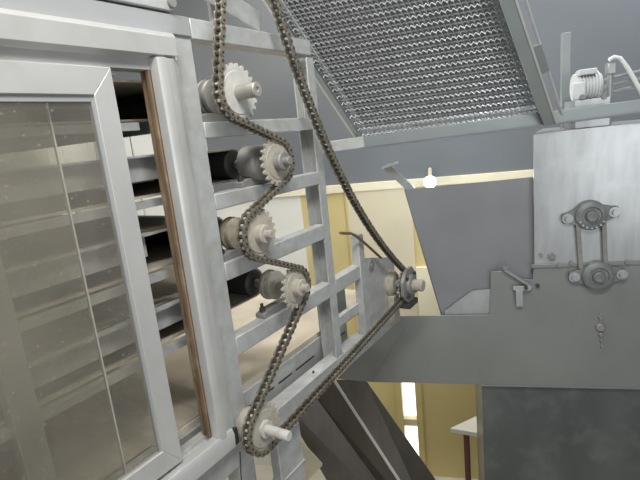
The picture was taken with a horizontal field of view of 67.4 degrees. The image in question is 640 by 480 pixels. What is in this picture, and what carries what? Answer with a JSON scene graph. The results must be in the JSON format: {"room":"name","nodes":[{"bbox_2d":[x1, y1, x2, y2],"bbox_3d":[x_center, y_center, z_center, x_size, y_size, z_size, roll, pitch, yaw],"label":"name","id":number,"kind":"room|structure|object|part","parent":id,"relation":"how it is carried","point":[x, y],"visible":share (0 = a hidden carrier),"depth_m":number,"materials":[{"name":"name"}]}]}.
{"room":"processing plant","nodes":[
{"label":"processing plant","id":0,"kind":"room"},
{"bbox_2d":[48,146,74,214],"bbox_3d":[-2.160,0.313,1.890,0.120,4.631,4.706,-3,13,14],"label":"wall","id":1,"kind":"structure","parent":0,"point":[51,150],"depth_m":3.28,"materials":[{"name":"beige paint"}]},
{"bbox_2d":[224,465,478,479],"bbox_3d":[0.467,2.490,1.810,5.040,0.100,4.706,-3,13,14],"label":"floor","id":2,"kind":"structure","parent":0,"point":[263,472],"depth_m":4.12,"materials":[{"name":"tile"}]},
{"bbox_2d":[0,0,399,479],"bbox_3d":[-0.782,0.829,1.532,1.210,3.500,2.650,2,15,33],"label":"frame","id":3,"kind":"object","parent":2,"relation":"on","point":[296,377],"visible":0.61,"depth_m":1.35,"materials":[{"name":"silver metal"}]},
{"bbox_3d":[-0.489,1.125,1.094,0.035,3.050,0.050,2,15,33],"label":"post","id":4,"kind":"part","parent":3,"relation":"part of","materials":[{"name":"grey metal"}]},
{"bbox_3d":[-1.186,-0.202,1.950,0.010,0.490,0.230,2,15,33],"label":"panel","id":5,"kind":"part","parent":3,"relation":"part of","materials":[{"name":"clear glass"}]},
{"bbox_2d":[0,367,198,479],"bbox_3d":[-1.080,0.677,1.066,0.990,0.124,1.580,2,15,33],"label":"conveyor belt","id":6,"kind":"object","parent":3,"relation":"attached to","point":[81,438],"visible":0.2,"depth_m":1.30,"materials":[{"name":"fabric"}]},
{"bbox_3d":[-0.746,0.690,0.699,0.028,0.060,1.246,2,15,33],"label":"rail","id":7,"kind":"part","parent":6,"relation":"part of","materials":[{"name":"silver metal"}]},
{"bbox_2d":[0,73,202,145],"bbox_3d":[-1.150,-0.198,0.908,0.990,0.124,1.655,2,15,33],"label":"conveyor belt","id":8,"kind":"object","parent":3,"relation":"attached to","point":[14,116],"visible":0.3,"depth_m":1.04,"materials":[{"name":"fabric"}]},
{"bbox_3d":[-0.816,-0.186,0.541,0.028,0.060,1.321,2,15,33],"label":"rail","id":9,"kind":"part","parent":8,"relation":"part of","materials":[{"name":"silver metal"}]},
{"bbox_3d":[-0.797,-0.108,0.575,0.020,0.018,1.361,2,15,33],"label":"rail","id":10,"kind":"part","parent":8,"relation":"part of","materials":[{"name":"silver metal"}]},
{"bbox_3d":[-0.857,0.842,2.456,0.050,3.100,0.050,2,15,33],"label":"post","id":11,"kind":"part","parent":3,"relation":"part of","materials":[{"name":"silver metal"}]},
{"bbox_3d":[-1.000,-0.282,2.229,0.010,0.490,0.340,2,15,33],"label":"panel","id":12,"kind":"part","parent":3,"relation":"part of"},
{"bbox_2d":[0,216,222,331],"bbox_3d":[-1.110,0.153,0.989,0.990,0.124,1.666,2,15,33],"label":"conveyor belt","id":13,"kind":"object","parent":3,"relation":"attached to","point":[42,269],"visible":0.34,"depth_m":1.07,"materials":[{"name":"fabric"}]},
{"bbox_3d":[-0.776,0.165,0.622,0.028,0.060,1.332,2,15,33],"label":"rail","id":14,"kind":"part","parent":13,"relation":"part of","materials":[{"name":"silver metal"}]},
{"bbox_3d":[-0.757,0.243,0.656,0.020,0.018,1.372,2,15,33],"label":"rail","id":15,"kind":"part","parent":13,"relation":"part of","materials":[{"name":"silver metal"}]},
{"bbox_2d":[0,8,238,479],"bbox_3d":[-0.700,0.214,0.592,0.074,1.036,1.503,2,15,33],"label":"sliding window","id":16,"kind":"structure","parent":3,"relation":"attached to","point":[44,58],"depth_m":1.04,"materials":[{"name":"metal"}]},
{"bbox_3d":[-0.768,-0.169,0.443,0.017,0.054,1.287,2,15,33],"label":"sash rail","id":17,"kind":"part","parent":16,"relation":"part of","materials":[{"name":"metal"}]},
{"bbox_3d":[-0.750,-0.251,0.488,0.065,0.079,1.497,2,15,33],"label":"head rail","id":18,"kind":"part","parent":16,"relation":"part of","materials":[{"name":"metal"}]},
{"bbox_3d":[-0.683,0.646,0.620,0.017,0.054,1.287,2,15,33],"label":"sash rail","id":19,"kind":"part","parent":16,"relation":"part of","materials":[{"name":"metal"}]},
{"bbox_3d":[-0.656,0.693,0.688,0.074,0.055,1.485,2,15,33],"label":"sill","id":20,"kind":"part","parent":16,"relation":"part of","materials":[{"name":"metal"}]},
{"bbox_2d":[0,149,238,239],"bbox_3d":[-1.098,-0.036,0.997,0.990,0.124,1.780,2,15,33],"label":"conveyor belt","id":21,"kind":"object","parent":3,"relation":"attached to","point":[29,193],"visible":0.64,"depth_m":1.02,"materials":[{"name":"fabric"}]},
{"bbox_3d":[-0.764,-0.024,0.629,0.028,0.060,1.446,2,15,33],"label":"rail","id":22,"kind":"part","parent":21,"relation":"part of","materials":[{"name":"silver metal"}]},
{"bbox_3d":[-0.745,0.054,0.664,0.020,0.018,1.486,2,15,33],"label":"rail","id":23,"kind":"part","parent":21,"relation":"part of","materials":[{"name":"silver metal"}]},
{"bbox_2d":[0,264,261,443],"bbox_3d":[-1.055,0.324,1.082,0.990,0.124,1.796,2,15,33],"label":"conveyor belt","id":24,"kind":"object","parent":3,"relation":"attached to","point":[62,356],"visible":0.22,"depth_m":1.10,"materials":[{"name":"fabric"}]},
{"bbox_3d":[-0.721,0.336,0.715,0.028,0.060,1.462,2,15,33],"label":"rail","id":25,"kind":"part","parent":24,"relation":"part of","materials":[{"name":"silver metal"}]},
{"bbox_3d":[-0.703,0.414,0.750,0.020,0.018,1.502,2,15,33],"label":"rail","id":26,"kind":"part","parent":24,"relation":"part of","materials":[{"name":"silver metal"}]},
{"bbox_3d":[-0.786,-0.533,0.447,0.062,0.394,1.522,2,15,33],"label":"panel","id":27,"kind":"part","parent":3,"relation":"part of","materials":[{"name":"silver metal"}]},
{"bbox_2d":[27,63,261,122],"bbox_3d":[-0.647,-0.383,1.484,1.187,0.142,0.150,2,15,33],"label":"roller","id":28,"kind":"object","parent":3,"relation":"attached to","point":[241,93],"visible":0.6,"depth_m":1.21,"materials":[{"name":"metal"}]},
{"bbox_3d":[-0.800,-0.368,2.529,0.010,0.490,0.380,2,15,33],"label":"panel","id":29,"kind":"part","parent":3,"relation":"part of","materials":[{"name":"grey metal"}]},
{"bbox_2d":[144,209,275,261],"bbox_3d":[-0.612,-0.033,1.575,1.168,0.140,0.150,2,15,33],"label":"roller","id":30,"kind":"object","parent":3,"relation":"attached to","point":[261,232],"visible":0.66,"depth_m":1.29,"materials":[{"name":"metal"}]},
{"bbox_2d":[137,138,292,187],"bbox_3d":[-0.569,-0.235,1.629,1.168,0.134,0.150,2,15,33],"label":"roller","id":31,"kind":"object","parent":3,"relation":"attached to","point":[271,161],"visible":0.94,"depth_m":1.34,"materials":[{"name":"metal"}]},
{"bbox_3d":[-0.194,0.987,1.454,0.055,3.105,0.057,2,15,33],"label":"post","id":32,"kind":"part","parent":3,"relation":"part of","materials":[{"name":"silver metal"}]},
{"bbox_2d":[118,286,357,436],"bbox_3d":[-0.790,0.523,1.511,0.956,0.045,2.450,2,15,33],"label":"conveyor belt","id":33,"kind":"object","parent":3,"relation":"on","point":[253,363],"visible":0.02,"depth_m":1.76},
{"bbox_2d":[239,452,241,479],"bbox_3d":[-0.197,0.776,1.314,0.004,0.432,0.026,2,15,33],"label":"hanging wire","id":34,"kind":"object","parent":3,"relation":"hanging from","point":[239,452],"visible":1,"depth_m":1.28,"materials":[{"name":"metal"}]},
{"bbox_3d":[-0.191,-0.563,1.360,0.054,0.048,0.513,2,15,33],"label":"rail","id":35,"kind":"part","parent":3,"relation":"part of","materials":[{"name":"silver metal"}]},
{"bbox_3d":[-0.157,0.493,1.593,0.012,0.120,0.980,2,15,33],"label":"slotted rail","id":36,"kind":"part","parent":3,"relation":"part of","materials":[{"name":"silver metal"}]},
{"bbox_2d":[236,401,291,453],"bbox_3d":[-0.587,0.502,1.605,1.211,0.143,0.143,2,15,33],"label":"sprocket","id":37,"kind":"object","parent":3,"relation":"attached to","point":[267,428],"visible":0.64,"depth_m":1.31,"materials":[{"name":"metal"}]},
{"bbox_2d":[227,268,309,318],"bbox_3d":[-0.521,0.131,1.723,1.168,0.146,0.150,2,15,33],"label":"roller","id":38,"kind":"object","parent":3,"relation":"attached to","point":[292,287],"visible":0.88,"depth_m":1.45,"materials":[{"name":"metal"}]},
{"bbox_3d":[-0.013,1.524,1.679,0.035,1.930,0.115,2,15,33],"label":"leg","id":39,"kind":"part","parent":3,"relation":"part of","materials":[{"name":"silver metal"}]},
{"bbox_3d":[-0.359,0.642,1.177,0.055,0.068,2.620,2,15,33],"label":"rail","id":40,"kind":"part","parent":3,"relation":"part of","materials":[{"name":"silver metal"}]},
{"bbox_2d":[211,0,405,457],"bbox_3d":[0.040,-0.255,1.578,0.031,1.504,1.133,2,15,33],"label":"chain","id":41,"kind":"object","parent":3,"relation":"attached to","point":[220,7],"visible":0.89,"depth_m":1.36,"materials":[{"name":"metal"}]},
{"bbox_2d":[301,440,321,479],"bbox_3d":[-0.068,1.210,2.584,0.166,0.350,0.006,-3,13,14],"label":"sheet","id":42,"kind":"object","parent":3,"relation":"attached to","point":[312,463],"visible":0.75,"depth_m":2.57,"materials":[{"name":"beige paint"}]},
{"bbox_3d":[-0.003,-0.063,1.688,0.060,1.090,0.042,2,15,33],"label":"post","id":43,"kind":"part","parent":3,"relation":"part of","materials":[{"name":"silver metal"}]},
{"bbox_3d":[0.050,0.269,1.897,0.010,0.135,0.200,2,15,33],"label":"panel","id":44,"kind":"part","parent":3,"relation":"part of","materials":[{"name":"grey metal"}]},
{"bbox_3d":[0.095,0.146,1.832,0.040,0.053,0.200,2,15,33],"label":"rail","id":45,"kind":"part","parent":3,"relation":"part of","materials":[{"name":"silver metal"}]},
{"bbox_3d":[0.102,0.293,1.869,0.020,0.040,0.200,2,15,33],"label":"rail","id":46,"kind":"part","parent":3,"relation":"part of","materials":[{"name":"silver metal"}]},
{"bbox_2d":[339,231,381,258],"bbox_3d":[0.163,0.024,1.855,0.011,0.185,0.310,2,15,33],"label":"wire hook","id":47,"kind":"object","parent":3,"relation":"attached to","point":[340,232],"visible":1,"depth_m":1.84,"materials":[{"name":"grey metal"}]},
{"bbox_3d":[0.167,0.201,1.931,0.034,0.460,0.043,2,15,33],"label":"post","id":48,"kind":"part","parent":3,"relation":"part of","materials":[{"name":"silver metal"}]},
{"bbox_3d":[0.249,0.205,2.053,0.012,0.331,0.331,2,15,33],"label":"plate","id":49,"kind":"part","parent":3,"relation":"part of","materials":[{"name":"silver metal"}]},
{"bbox_2d":[385,266,424,324],"bbox_3d":[0.374,0.245,2.117,0.180,0.256,0.148,2,15,33],"label":"tension sprocket","id":50,"kind":"object","parent":3,"relation":"attached to","point":[407,283],"visible":0.98,"depth_m":2.09,"materials":[{"name":"metal"}]},
{"bbox_2d":[450,416,476,479],"bbox_3d":[1.405,1.628,3.267,0.940,0.770,0.255,0,14,26],"label":"table","id":51,"kind":"object","parent":2,"relation":"on","point":[468,428],"visible":0.21,"depth_m":3.28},
{"bbox_3d":[1.031,1.669,3.339,0.032,0.735,0.032,2,15,33],"label":"leg","id":52,"kind":"part","parent":51,"relation":"part of","materials":[{"name":"brown wood"}]},
{"bbox_2d":[338,119,639,479],"bbox_3d":[1.023,0.803,2.641,1.784,2.716,0.603,-3,13,14],"label":"machine","id":53,"kind":"object","parent":2,"relation":"on","point":[555,376],"depth_m":2.29,"materials":[{"name":"metal"}]},
{"bbox_2d":[298,380,435,479],"bbox_3d":[0.289,1.251,2.602,1.040,0.973,0.231,-1,13,20],"label":"chute","id":54,"kind":"object","parent":53,"relation":"attached to","point":[348,428],"visible":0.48,"depth_m":2.62,"materials":[{"name":"silver metal"}]},
{"bbox_2d":[262,0,639,189],"bbox_3d":[0.695,-0.768,1.794,2.048,1.237,0.786,-3,13,14],"label":"conveyor","id":55,"kind":"object","parent":53,"relation":"on","point":[394,62],"visible":0.99,"depth_m":2.00,"materials":[{"name":"metal"}]},
{"bbox_3d":[-0.106,-0.855,1.958,0.791,0.937,0.053,-17,16,-41],"label":"rail","id":56,"kind":"part","parent":55,"relation":"part of","materials":[{"name":"grey metal"}]},
{"bbox_2d":[283,0,534,127],"bbox_3d":[0.282,-0.923,1.899,1.167,0.903,0.605,-3,13,14],"label":"belt","id":57,"kind":"object","parent":55,"relation":"on","point":[394,62],"depth_m":1.99,"materials":[{"name":"grey metal"}]},
{"bbox_3d":[0.725,-0.869,1.702,0.729,0.886,0.010,-17,16,-41],"label":"edge rod","id":58,"kind":"part","parent":55,"relation":"part of","materials":[{"name":"metal"}]},
{"bbox_2d":[445,289,489,314],"bbox_3d":[0.724,0.317,2.349,0.226,0.159,0.006,-3,13,14],"label":"gusset plate","id":59,"kind":"object","parent":53,"relation":"attached to","point":[476,302],"visible":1,"depth_m":2.34,"materials":[{"name":"grey metal"}]},
{"bbox_2d":[404,177,533,314],"bbox_3d":[0.758,0.027,2.469,0.584,0.694,0.350,-3,13,14],"label":"metal panel","id":60,"kind":"object","parent":53,"relation":"attached to","point":[466,232],"visible":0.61,"depth_m":2.28,"materials":[{"name":"grey metal"}]},
{"bbox_3d":[1.017,0.414,2.290,1.591,0.612,0.006,-3,13,14],"label":"plate","id":61,"kind":"part","parent":53,"relation":"part of","materials":[{"name":"metal"}]},
{"bbox_3d":[0.922,0.179,2.231,0.123,0.095,0.010,-3,13,14],"label":"lever","id":62,"kind":"part","parent":53,"relation":"part of","materials":[{"name":"grey metal"}]},
{"bbox_3d":[0.934,0.272,2.251,0.031,0.080,0.014,-3,13,14],"label":"stem","id":63,"kind":"part","parent":53,"relation":"part of","materials":[{"name":"grey metal"}]},
{"bbox_3d":[0.939,0.212,2.234,0.164,0.203,0.031,-4,12,9],"label":"latch bracket","id":64,"kind":"part","parent":53,"relation":"part of","materials":[{"name":"grey metal"}]},
{"bbox_2d":[560,32,570,127],"bbox_3d":[1.175,-0.760,2.299,0.038,0.437,0.030,-3,13,14],"label":"upright post","id":65,"kind":"object","parent":53,"relation":"on","point":[565,38],"visible":0.66,"depth_m":2.28,"materials":[{"name":"grey metal"}]},
{"bbox_2d":[564,68,610,128],"bbox_3d":[1.172,-0.622,2.119,0.149,0.245,0.178,-3,13,14],"label":"motor","id":66,"kind":"object","parent":53,"relation":"on","point":[586,85],"visible":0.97,"depth_m":2.05,"materials":[{"name":"grey metal"}]},
{"bbox_3d":[1.166,-0.673,2.106,0.109,0.120,0.120,-3,13,14],"label":"motor","id":67,"kind":"part","parent":66,"relation":"part of","materials":[{"name":"grey metal"}]},
{"bbox_2d":[604,62,639,124],"bbox_3d":[1.349,-0.652,2.126,0.153,0.265,0.047,-3,13,14],"label":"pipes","id":68,"kind":"object","parent":53,"relation":"on","point":[610,68],"visible":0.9,"depth_m":2.12,"materials":[{"name":"grey metal"}]},
{"bbox_3d":[1.291,-0.630,2.141,0.023,0.228,0.023,-3,13,14],"label":"stem","id":69,"kind":"part","parent":68,"relation":"part of","materials":[{"name":"grey metal"}]},
{"bbox_2d":[608,55,639,94],"bbox_3d":[1.374,-0.657,2.094,0.218,0.309,0.018,-3,13,14],"label":"hose","id":70,"kind":"object","parent":68,"relation":"attached to","point":[623,62],"visible":1,"depth_m":2.08,"materials":[{"name":"grey plastic"}]},
{"bbox_2d":[111,0,639,478],"bbox_3d":[0.729,-0.335,3.486,4.800,4.631,0.120,-3,13,14],"label":"wall","id":71,"kind":"structure","parent":0,"point":[600,30],"depth_m":3.45,"materials":[{"name":"beige paint"}]},
{"bbox_2d":[141,169,532,200],"bbox_3d":[0.717,-0.419,3.458,4.800,0.060,0.140,-3,13,14],"label":"trim","id":72,"kind":"structure","parent":71,"relation":"attached to","point":[483,177],"depth_m":3.38,"materials":[{"name":"beige paint"}]},
{"bbox_2d":[344,193,358,330],"bbox_3d":[0.308,0.804,3.788,0.016,2.375,0.012,-3,13,14],"label":"trim","id":73,"kind":"structure","parent":71,"relation":"attached to","point":[346,205],"depth_m":3.61,"materials":[{"name":"yellow paint"}]},
{"bbox_2d":[347,188,418,326],"bbox_3d":[0.476,0.168,3.596,0.465,1.091,0.012,-3,13,14],"label":"wall panel","id":74,"kind":"object","parent":71,"relation":"attached to","point":[388,210],"depth_m":3.52,"materials":[{"name":"beige paint"}]},
{"bbox_2d":[394,383,425,464],"bbox_3d":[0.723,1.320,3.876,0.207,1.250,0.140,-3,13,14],"label":"door","id":75,"kind":"structure","parent":71,"relation":"in","point":[408,396],"depth_m":3.88,"materials":[{"name":"beige paint"}]},
{"bbox_3d":[0.736,1.333,3.926,0.107,1.200,0.005,-3,13,14],"label":"lit pane","id":76,"kind":"part","parent":75,"relation":"part of","materials":[{"name":"white glass"}]},
{"bbox_2d":[416,266,440,314],"bbox_3d":[0.978,0.452,3.539,0.500,0.546,0.030,-3,13,14],"label":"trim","id":77,"kind":"structure","parent":71,"relation":"attached to","point":[427,302],"depth_m":3.56,"materials":[{"name":"beige paint"}]},
{"bbox_2d":[424,167,435,186],"bbox_3d":[0.700,-0.402,3.052,0.067,0.067,0.646,-3,13,14],"label":"work lamp","id":78,"kind":"object","parent":71,"relation":"attached to","point":[429,181],"visible":0.97,"depth_m":2.76,"materials":[{"name":"beige paint"}]},
{"bbox_3d":[0.636,-0.335,2.774,0.067,0.067,0.060,-3,13,14],"label":"bulb","id":79,"kind":"part","parent":78,"relation":"part of","materials":[{"name":"white glass"}]},
{"bbox_3d":[0.705,-0.418,3.076,0.023,0.043,0.592,-3,13,14],"label":"arm","id":80,"kind":"part","parent":78,"relation":"part of","materials":[{"name":"beige paint"}]}
]}

